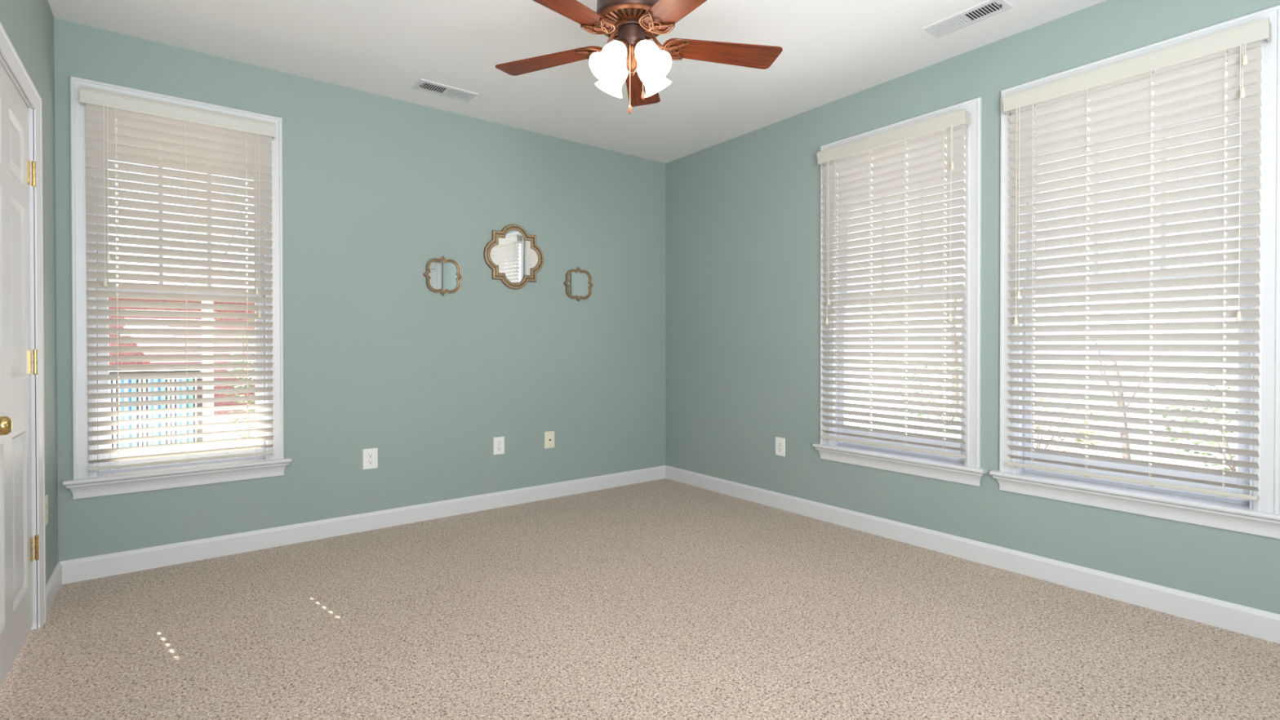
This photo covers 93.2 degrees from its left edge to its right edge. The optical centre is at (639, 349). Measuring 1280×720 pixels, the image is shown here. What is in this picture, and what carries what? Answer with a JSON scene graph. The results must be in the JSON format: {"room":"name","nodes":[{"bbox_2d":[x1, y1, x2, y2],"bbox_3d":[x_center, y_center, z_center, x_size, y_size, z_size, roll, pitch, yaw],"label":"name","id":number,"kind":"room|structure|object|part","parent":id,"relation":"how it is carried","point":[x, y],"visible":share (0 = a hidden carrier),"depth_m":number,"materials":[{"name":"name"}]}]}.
{"room":"empty bedroom","nodes":[
{"label":"empty bedroom","id":0,"kind":"room"},
{"bbox_2d":[0,0,57,584],"bbox_3d":[-1.143,-0.205,0.656,0.160,2.600,5.240,0,1,-38],"label":"wall","id":1,"kind":"structure","parent":0,"point":[28,24],"depth_m":2.59,"materials":[{"name":"teal paint"}]},
{"bbox_2d":[0,21,45,688],"bbox_3d":[-2.108,0.049,1.958,0.220,2.075,1.022,0,1,-38],"label":"door","id":2,"kind":"structure","parent":1,"relation":"in","point":[22,428],"depth_m":2.18,"materials":[{"name":"white paint"}]},
{"bbox_3d":[-1.818,0.216,1.705,0.071,0.062,0.062,0,1,-38],"label":"knob","id":3,"kind":"part","parent":2,"relation":"part of","materials":[{"name":"gold metal"}]},
{"bbox_3d":[-2.092,0.072,1.971,0.035,1.991,0.892,0,1,-38],"label":"panel","id":4,"kind":"part","parent":2,"relation":"part of","materials":[{"name":"paint"}]},
{"bbox_2d":[44,494,48,526],"bbox_3d":[-2.448,0.668,2.493,0.007,0.121,0.118,0,1,-38],"label":"wall outlet","id":5,"kind":"object","parent":1,"relation":"attached to","point":[46,495],"visible":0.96,"depth_m":2.51,"materials":[{"name":"beige plastic"}]},
{"bbox_2d":[45,561,62,618],"bbox_3d":[-2.525,1.030,2.600,0.014,0.104,0.487,0,1,-38],"label":"baseboard","id":6,"kind":"structure","parent":1,"relation":"attached to","point":[54,584],"depth_m":2.60,"materials":[{"name":"white paint"}]},
{"bbox_2d":[53,17,665,561],"bbox_3d":[-1.283,-0.229,3.958,3.972,2.600,0.160,0,1,-38],"label":"wall","id":7,"kind":"structure","parent":0,"point":[376,188],"depth_m":3.76,"materials":[{"name":"teal paint"}]},
{"bbox_2d":[62,75,291,499],"bbox_3d":[-2.335,-0.286,3.115,0.912,1.957,0.209,0,1,-38],"label":"window","id":8,"kind":"structure","parent":7,"relation":"in","point":[84,483],"depth_m":2.97,"materials":[{"name":"white paint"}]},
{"bbox_2d":[79,85,275,471],"bbox_3d":[-2.268,-0.320,3.028,0.771,1.776,0.068,0,1,-38],"label":"window blind","id":9,"kind":"object","parent":8,"relation":"attached to","point":[143,122],"visible":1,"depth_m":3.01,"materials":[{"name":"beige plastic"}]},
{"bbox_3d":[-2.494,-0.744,2.831,0.014,0.829,0.022,0,1,-38],"label":"pull cord","id":10,"kind":"part","parent":9,"relation":"part of","materials":[{"name":"white fabric"}]},
{"bbox_3d":[-2.480,-0.296,2.874,0.002,1.708,0.047,0,1,-38],"label":"ladder cord","id":11,"kind":"part","parent":9,"relation":"part of","materials":[{"name":"white fabric"}]},
{"bbox_3d":[-2.270,0.555,3.040,0.742,0.017,0.051,0,-7,-38],"label":"rail","id":12,"kind":"part","parent":9,"relation":"part of","materials":[{"name":"white plastic"}]},
{"bbox_3d":[-2.273,-0.298,3.034,0.002,1.708,0.047,0,1,-38],"label":"ladder cord","id":13,"kind":"part","parent":9,"relation":"part of","materials":[{"name":"white fabric"}]},
{"bbox_3d":[-2.070,-0.299,3.190,0.002,1.708,0.047,0,1,-38],"label":"ladder cord","id":14,"kind":"part","parent":9,"relation":"part of","materials":[{"name":"white fabric"}]},
{"bbox_3d":[-2.019,-0.682,3.197,0.013,0.959,0.022,0,1,-38],"label":"pull cord","id":15,"kind":"part","parent":9,"relation":"part of","materials":[{"name":"white fabric"}]},
{"bbox_3d":[-2.366,-0.729,3.151,0.686,0.909,0.030,0,1,-38],"label":"sash","id":16,"kind":"part","parent":8,"relation":"part of","materials":[{"name":"white plastic"}]},
{"bbox_3d":[-2.344,0.138,3.130,0.686,0.897,0.030,0,1,-38],"label":"sash","id":17,"kind":"part","parent":8,"relation":"part of","materials":[{"name":"white plastic"}]},
{"bbox_2d":[59,465,665,584],"bbox_3d":[-1.229,1.019,3.899,3.652,0.104,0.014,0,1,-38],"label":"baseboard","id":18,"kind":"structure","parent":7,"relation":"attached to","point":[86,568],"depth_m":3.44,"materials":[{"name":"white paint"}]},
{"bbox_2d":[362,448,377,469],"bbox_3d":[-1.606,0.651,3.609,0.083,0.121,0.007,0,1,-38],"label":"wall outlet","id":19,"kind":"object","parent":7,"relation":"attached to","point":[370,456],"visible":1,"depth_m":3.61,"materials":[{"name":"white plastic"}]},
{"bbox_2d":[367,453,373,457],"bbox_3d":[-1.605,0.631,3.607,0.034,0.028,0.002,0,1,-38],"label":"receptacle","id":20,"kind":"object","parent":19,"relation":"attached to","point":[369,455],"depth_m":3.61,"materials":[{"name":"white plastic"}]},
{"bbox_2d":[367,459,373,464],"bbox_3d":[-1.605,0.670,3.607,0.034,0.028,0.002,0,1,-38],"label":"receptacle","id":21,"kind":"object","parent":19,"relation":"attached to","point":[369,461],"depth_m":3.61,"materials":[{"name":"white plastic"}]},
{"bbox_2d":[422,255,462,295],"bbox_3d":[-1.253,-0.471,3.866,0.254,0.254,0.020,0,1,-38],"label":"wall mirror","id":22,"kind":"object","parent":7,"relation":"attached to","point":[442,275],"visible":1,"depth_m":3.87,"materials":[{"name":"gold metal"}]},
{"bbox_2d":[428,261,457,290],"bbox_3d":[-1.257,-0.471,3.870,0.201,0.201,0.006,0,1,-38],"label":"mirror glass","id":23,"kind":"object","parent":22,"relation":"attached to","point":[442,275],"depth_m":3.87,"materials":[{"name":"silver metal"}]},
{"bbox_2d":[493,436,504,455],"bbox_3d":[-0.956,0.653,4.110,0.079,0.119,0.007,0,1,-38],"label":"wall outlet","id":24,"kind":"object","parent":7,"relation":"attached to","point":[499,442],"visible":1,"depth_m":4.11,"materials":[{"name":"white plastic"}]},
{"bbox_2d":[483,224,543,288],"bbox_3d":[-0.861,-0.639,4.167,0.447,0.447,0.020,0,1,-38],"label":"wall mirror","id":25,"kind":"object","parent":7,"relation":"attached to","point":[514,258],"visible":1,"depth_m":4.17,"materials":[{"name":"gold metal"}]},
{"bbox_2d":[489,230,537,283],"bbox_3d":[-0.863,-0.639,4.171,0.374,0.374,0.009,0,1,-38],"label":"mirror glass","id":26,"kind":"object","parent":25,"relation":"attached to","point":[513,254],"depth_m":4.17,"materials":[{"name":"silver metal"}]},
{"bbox_2d":[544,431,554,448],"bbox_3d":[-0.646,0.648,4.345,0.080,0.120,0.014,0,1,-38],"label":"cable plate","id":27,"kind":"object","parent":7,"relation":"attached to","point":[548,436],"visible":1,"depth_m":4.34,"materials":[{"name":"beige plastic"}]},
{"bbox_2d":[563,266,593,301],"bbox_3d":[-0.452,-0.483,4.484,0.254,0.254,0.020,0,1,-38],"label":"wall mirror","id":28,"kind":"object","parent":7,"relation":"attached to","point":[578,283],"visible":1,"depth_m":4.48,"materials":[{"name":"gold metal"}]},
{"bbox_2d":[568,271,589,297],"bbox_3d":[-0.456,-0.484,4.489,0.201,0.201,0.006,0,1,-38],"label":"mirror glass","id":29,"kind":"object","parent":28,"relation":"attached to","point":[578,282],"depth_m":4.48,"materials":[{"name":"silver metal"}]},
{"bbox_2d":[48,0,1106,163],"bbox_3d":[0.365,-1.565,1.811,4.252,0.100,5.840,0,1,-38],"label":"ceiling","id":30,"kind":"structure","parent":0,"point":[833,50],"depth_m":3.02,"materials":[{"name":"paint"}]},
{"bbox_2d":[412,78,477,102],"bbox_3d":[-1.147,-1.520,3.568,0.340,0.012,0.152,0,1,-38],"label":"ceiling vent","id":31,"kind":"object","parent":30,"relation":"in","point":[424,85],"visible":1,"depth_m":3.56,"materials":[{"name":"white metal"}]},
{"bbox_2d":[495,0,782,114],"bbox_3d":[-0.030,-1.175,2.135,1.078,0.682,1.067,0,1,-38],"label":"ceiling fan","id":32,"kind":"object","parent":30,"relation":"hanging from","point":[637,60],"visible":1,"depth_m":2.12,"materials":[{"name":"brown wood"}]},
{"bbox_3d":[-0.337,-1.096,2.296,0.444,0.006,0.138,0,8,23],"label":"fan blade","id":33,"kind":"part","parent":32,"relation":"part of","materials":[{"name":"brown wood"}]},
{"bbox_3d":[-0.251,-1.093,1.911,0.138,0.006,0.444,11,8,41],"label":"fan blade","id":34,"kind":"part","parent":32,"relation":"part of","materials":[{"name":"brown wood"}]},
{"bbox_3d":[-0.097,-1.014,2.102,0.112,0.127,0.112,0,-39,48],"label":"lamp shade","id":35,"kind":"part","parent":32,"relation":"part of","materials":[{"name":"white glass"}]},
{"bbox_3d":[-0.093,-1.020,2.106,0.056,0.087,0.056,0,-39,48],"label":"light bulb","id":36,"kind":"part","parent":32,"relation":"part of","materials":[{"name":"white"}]},
{"bbox_3d":[-0.090,-1.015,2.230,0.112,0.127,0.112,0,41,-42],"label":"lamp shade","id":37,"kind":"part","parent":32,"relation":"part of","materials":[{"name":"white glass"}]},
{"bbox_3d":[-0.029,-1.159,2.162,0.252,0.017,0.252,0,1,-38],"label":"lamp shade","id":38,"kind":"part","parent":32,"relation":"part of","materials":[{"name":"brown metal"}]},
{"bbox_3d":[-0.035,-0.972,2.129,0.003,0.231,0.002,0,1,-38],"label":"pull chain","id":39,"kind":"part","parent":32,"relation":"part of","materials":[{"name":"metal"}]},
{"bbox_3d":[0.003,-1.097,2.496,0.138,0.006,0.444,-8,0,6],"label":"fan blade","id":40,"kind":"part","parent":32,"relation":"part of","materials":[{"name":"brown wood"}]},
{"bbox_3d":[0.028,-1.020,2.099,0.056,0.087,0.056,0,-39,-42],"label":"light bulb","id":41,"kind":"part","parent":32,"relation":"part of","materials":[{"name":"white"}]},
{"bbox_3d":[0.032,-1.014,2.095,0.112,0.127,0.112,0,-39,-42],"label":"lamp shade","id":42,"kind":"part","parent":32,"relation":"part of","materials":[{"name":"white glass"}]},
{"bbox_3d":[0.038,-1.015,2.224,0.112,0.127,0.112,0,41,48],"label":"lamp shade","id":43,"kind":"part","parent":32,"relation":"part of","materials":[{"name":"white glass"}]},
{"bbox_3d":[0.141,-1.093,1.874,0.138,0.006,0.444,9,-4,-30],"label":"fan blade","id":44,"kind":"part","parent":32,"relation":"part of","materials":[{"name":"brown wood"}]},
{"bbox_3d":[0.298,-1.096,2.235,0.444,0.006,0.138,0,-8,-13],"label":"fan blade","id":45,"kind":"part","parent":32,"relation":"part of","materials":[{"name":"brown wood"}]},
{"bbox_2d":[922,0,1013,38],"bbox_3d":[1.498,-1.516,2.777,0.146,0.012,0.340,0,1,-38],"label":"ceiling vent","id":46,"kind":"object","parent":30,"relation":"in","point":[988,8],"visible":1,"depth_m":2.77,"materials":[{"name":"white metal"}]},
{"bbox_2d":[0,478,1279,719],"bbox_3d":[0.367,1.135,1.830,4.252,0.100,5.840,0,1,-38],"label":"floor","id":47,"kind":"structure","parent":0,"point":[664,598],"depth_m":2.31,"materials":[{"name":"beige carpet"}]},
{"bbox_2d":[665,0,1279,614],"bbox_3d":[1.875,-0.224,2.985,0.160,2.600,5.240,0,1,-38],"label":"wall","id":48,"kind":"structure","parent":0,"point":[743,212],"depth_m":3.81,"materials":[{"name":"teal paint"}]},
{"bbox_2d":[775,436,785,456],"bbox_3d":[0.941,0.653,4.066,0.007,0.122,0.081,0,1,-38],"label":"wall outlet","id":49,"kind":"object","parent":48,"relation":"attached to","point":[780,442],"visible":1,"depth_m":4.06,"materials":[{"name":"white plastic"}]},
{"bbox_2d":[812,97,986,486],"bbox_3d":[1.475,-0.291,3.463,0.209,1.957,1.011,0,1,-38],"label":"window","id":50,"kind":"structure","parent":48,"relation":"in","point":[968,471],"depth_m":3.18,"materials":[{"name":"white paint"}]},
{"bbox_2d":[817,107,970,458],"bbox_3d":[1.381,-0.329,3.404,0.068,1.768,0.880,0,1,-38],"label":"window blind","id":51,"kind":"object","parent":50,"relation":"attached to","point":[926,158],"visible":1,"depth_m":3.35,"materials":[{"name":"beige plastic"}]},
{"bbox_3d":[1.147,-0.678,3.679,0.022,0.979,0.014,0,1,-38],"label":"pull cord","id":52,"kind":"part","parent":51,"relation":"part of","materials":[{"name":"white fabric"}]},
{"bbox_3d":[1.192,-0.309,3.663,0.045,1.700,0.002,0,1,-38],"label":"ladder cord","id":53,"kind":"part","parent":51,"relation":"part of","materials":[{"name":"white fabric"}]},
{"bbox_3d":[1.331,-0.307,3.482,0.045,1.700,0.002,0,1,-38],"label":"ladder cord","id":54,"kind":"part","parent":51,"relation":"part of","materials":[{"name":"white fabric"}]},
{"bbox_3d":[1.389,0.541,3.411,0.051,0.017,0.848,10,-6,-37],"label":"rail","id":55,"kind":"part","parent":51,"relation":"part of","materials":[{"name":"white plastic"}]},
{"bbox_3d":[1.460,-0.306,3.315,0.045,1.700,0.002,0,1,-38],"label":"ladder cord","id":56,"kind":"part","parent":51,"relation":"part of","materials":[{"name":"white fabric"}]},
{"bbox_3d":[1.587,-0.305,3.149,0.045,1.700,0.002,0,1,-38],"label":"ladder cord","id":57,"kind":"part","parent":51,"relation":"part of","materials":[{"name":"white fabric"}]},
{"bbox_3d":[1.594,-0.672,3.099,0.022,0.984,0.002,0,1,-38],"label":"pull cord","id":58,"kind":"part","parent":51,"relation":"part of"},
{"bbox_3d":[1.598,-1.059,3.091,0.022,0.209,0.002,0,1,-38],"label":"pull cord","id":59,"kind":"part","parent":51,"relation":"part of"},
{"bbox_3d":[1.514,-0.734,3.490,0.030,0.909,0.785,0,1,-38],"label":"sash","id":60,"kind":"part","parent":50,"relation":"part of","materials":[{"name":"white plastic"}]},
{"bbox_3d":[1.487,0.133,3.475,0.030,0.897,0.785,0,1,-38],"label":"sash","id":61,"kind":"part","parent":50,"relation":"part of","materials":[{"name":"white plastic"}]},
{"bbox_2d":[665,465,1279,644],"bbox_3d":[1.808,1.024,2.941,0.014,0.104,5.240,0,1,-38],"label":"baseboard","id":62,"kind":"structure","parent":48,"relation":"attached to","point":[1256,623],"depth_m":2.88,"materials":[{"name":"white paint"}]},
{"bbox_2d":[989,4,1279,538],"bbox_3d":[2.113,-0.285,2.636,0.209,1.957,1.016,0,1,-38],"label":"window","id":63,"kind":"structure","parent":48,"relation":"in","point":[1261,517],"depth_m":2.41,"materials":[{"name":"white paint"}]},
{"bbox_2d":[1002,17,1271,501],"bbox_3d":[2.028,-0.322,2.566,0.068,1.770,0.887,0,1,-38],"label":"window blind","id":64,"kind":"object","parent":63,"relation":"attached to","point":[1189,77],"visible":1,"depth_m":2.51,"materials":[{"name":"beige plastic"}]},
{"bbox_3d":[1.784,-0.657,2.854,0.022,1.009,0.014,0,1,-38],"label":"pull cord","id":65,"kind":"part","parent":64,"relation":"part of","materials":[{"name":"white fabric"}]},
{"bbox_3d":[1.838,-0.302,2.825,0.046,1.702,0.002,0,1,-38],"label":"ladder cord","id":66,"kind":"part","parent":64,"relation":"part of","materials":[{"name":"white fabric"}]},
{"bbox_3d":[1.966,-0.301,2.659,0.046,1.702,0.002,0,1,-38],"label":"ladder cord","id":67,"kind":"part","parent":64,"relation":"part of","materials":[{"name":"white fabric"}]},
{"bbox_3d":[2.032,0.549,2.578,0.051,0.017,0.847,10,-6,-37],"label":"rail","id":68,"kind":"part","parent":64,"relation":"part of","materials":[{"name":"white plastic"}]},
{"bbox_3d":[2.100,-0.300,2.485,0.046,1.702,0.002,0,1,-38],"label":"ladder cord","id":69,"kind":"part","parent":64,"relation":"part of","materials":[{"name":"white fabric"}]},
{"bbox_3d":[2.234,-0.298,2.312,0.046,1.702,0.002,0,1,-38],"label":"ladder cord","id":70,"kind":"part","parent":64,"relation":"part of","materials":[{"name":"white fabric"}]},
{"bbox_3d":[2.241,-0.649,2.261,0.022,1.017,0.002,0,1,-38],"label":"pull cord","id":71,"kind":"part","parent":64,"relation":"part of","materials":[{"name":"white fabric"}]},
{"bbox_3d":[2.246,-1.063,2.251,0.022,0.189,0.008,0,1,-38],"label":"pull cord","id":72,"kind":"part","parent":64,"relation":"part of","materials":[{"name":"white fabric"}]},
{"bbox_3d":[2.124,0.139,2.648,0.030,0.897,0.790,0,1,-38],"label":"sash","id":73,"kind":"part","parent":63,"relation":"part of","materials":[{"name":"white plastic"}]},
{"bbox_3d":[2.151,-0.729,2.663,0.030,0.909,0.790,0,1,-38],"label":"sash","id":74,"kind":"part","parent":63,"relation":"part of","materials":[{"name":"white plastic"}]},
{"label":"outside","id":75,"kind":"structure","parent":0,"visible":0},
{"bbox_2d":[196,357,1238,473],"bbox_3d":[2.024,1.383,19.048,100.000,0.050,100.000,0,1,-38],"label":"ground","id":76,"kind":"structure","parent":75,"point":[1168,375],"depth_m":14.61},
{"bbox_2d":[108,252,255,415],"bbox_3d":[-14.218,-0.437,13.075,11.000,3.700,7.000,0,1,-38],"label":"brick house","id":77,"kind":"structure","parent":76,"relation":"on","point":[226,403],"depth_m":12.95,"materials":[{"name":"red brick"}]},
{"bbox_3d":[-10.095,-0.445,12.396,0.580,0.140,0.009,0,1,-38],"label":"house pane","id":78,"kind":"part","parent":77,"relation":"part of","materials":[{"name":"white"}]},
{"bbox_2d":[182,177,241,260],"bbox_3d":[-13.406,-3.350,20.252,5.206,9.429,4.864,0,1,37],"label":"bare tree","id":79,"kind":"object","parent":76,"relation":"on","point":[231,177],"visible":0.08,"depth_m":20.60,"materials":[{"name":"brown plant"}]},
{"bbox_2d":[226,319,255,438],"bbox_3d":[-4.577,0.452,7.632,1.103,2.033,1.112,0,1,-38],"label":"shrub","id":80,"kind":"object","parent":76,"relation":"on","point":[235,420],"visible":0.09,"depth_m":7.34,"materials":[{"name":"green plant"}]},
{"bbox_2d":[893,365,961,425],"bbox_3d":[5.722,0.832,11.278,1.845,1.212,1.822,0,1,-38],"label":"shrub","id":81,"kind":"object","parent":76,"relation":"on","point":[935,367],"visible":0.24,"depth_m":11.36,"materials":[{"name":"green plant"}]},
{"bbox_2d":[929,201,1042,404],"bbox_3d":[8.261,-1.374,14.562,3.535,5.525,4.266,0,1,-38],"label":"bare tree","id":82,"kind":"object","parent":76,"relation":"on","point":[953,308],"visible":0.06,"depth_m":14.81,"materials":[{"name":"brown plant"}]},
{"bbox_2d":[1035,397,1104,451],"bbox_3d":[5.243,1.028,8.021,1.553,0.869,1.484,0,1,-38],"label":"shrub","id":83,"kind":"object","parent":76,"relation":"on","point":[1037,427],"visible":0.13,"depth_m":7.82,"materials":[{"name":"green plant"}]},
{"bbox_2d":[1038,266,1217,458],"bbox_3d":[5.776,0.169,7.109,1.991,2.554,1.516,0,0,4],"label":"bare tree","id":84,"kind":"object","parent":76,"relation":"on","point":[1117,373],"visible":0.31,"depth_m":7.34,"materials":[{"name":"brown plant"}]},
{"bbox_2d":[1161,385,1237,472],"bbox_3d":[6.853,0.911,6.917,1.430,1.113,1.409,0,1,-38],"label":"shrub","id":85,"kind":"object","parent":76,"relation":"on","point":[1168,428],"visible":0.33,"depth_m":7.01,"materials":[{"name":"green plant"}]},
{"bbox_3d":[-2.814,1.325,4.853,7.400,0.280,3.090,0,1,-38],"label":"porch deck","id":86,"kind":"object","parent":76,"relation":"on","visible":0},
{"bbox_2d":[109,368,203,448],"bbox_3d":[-3.429,0.663,4.253,0.572,1.054,0.588,0,1,-38],"label":"porch railing","id":87,"kind":"object","parent":86,"relation":"on","point":[145,380],"visible":0.2,"depth_m":4.08,"materials":[{"name":"wood"}]},
{"bbox_2d":[200,173,213,440],"bbox_3d":[-3.801,-0.207,5.325,0.120,2.780,0.120,0,1,-38],"label":"porch post","id":88,"kind":"object","parent":86,"relation":"on","point":[209,404],"visible":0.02,"depth_m":5.29,"materials":[{"name":"white wood"}]},
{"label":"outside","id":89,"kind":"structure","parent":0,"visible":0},
{"bbox_2d":[107,118,251,172],"bbox_3d":[-2.694,-1.693,4.672,7.800,0.200,2.690,0,1,-38],"label":"porch roof","id":90,"kind":"structure","parent":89,"point":[115,118],"depth_m":5.12,"materials":[{"name":"paint"}]}
]}

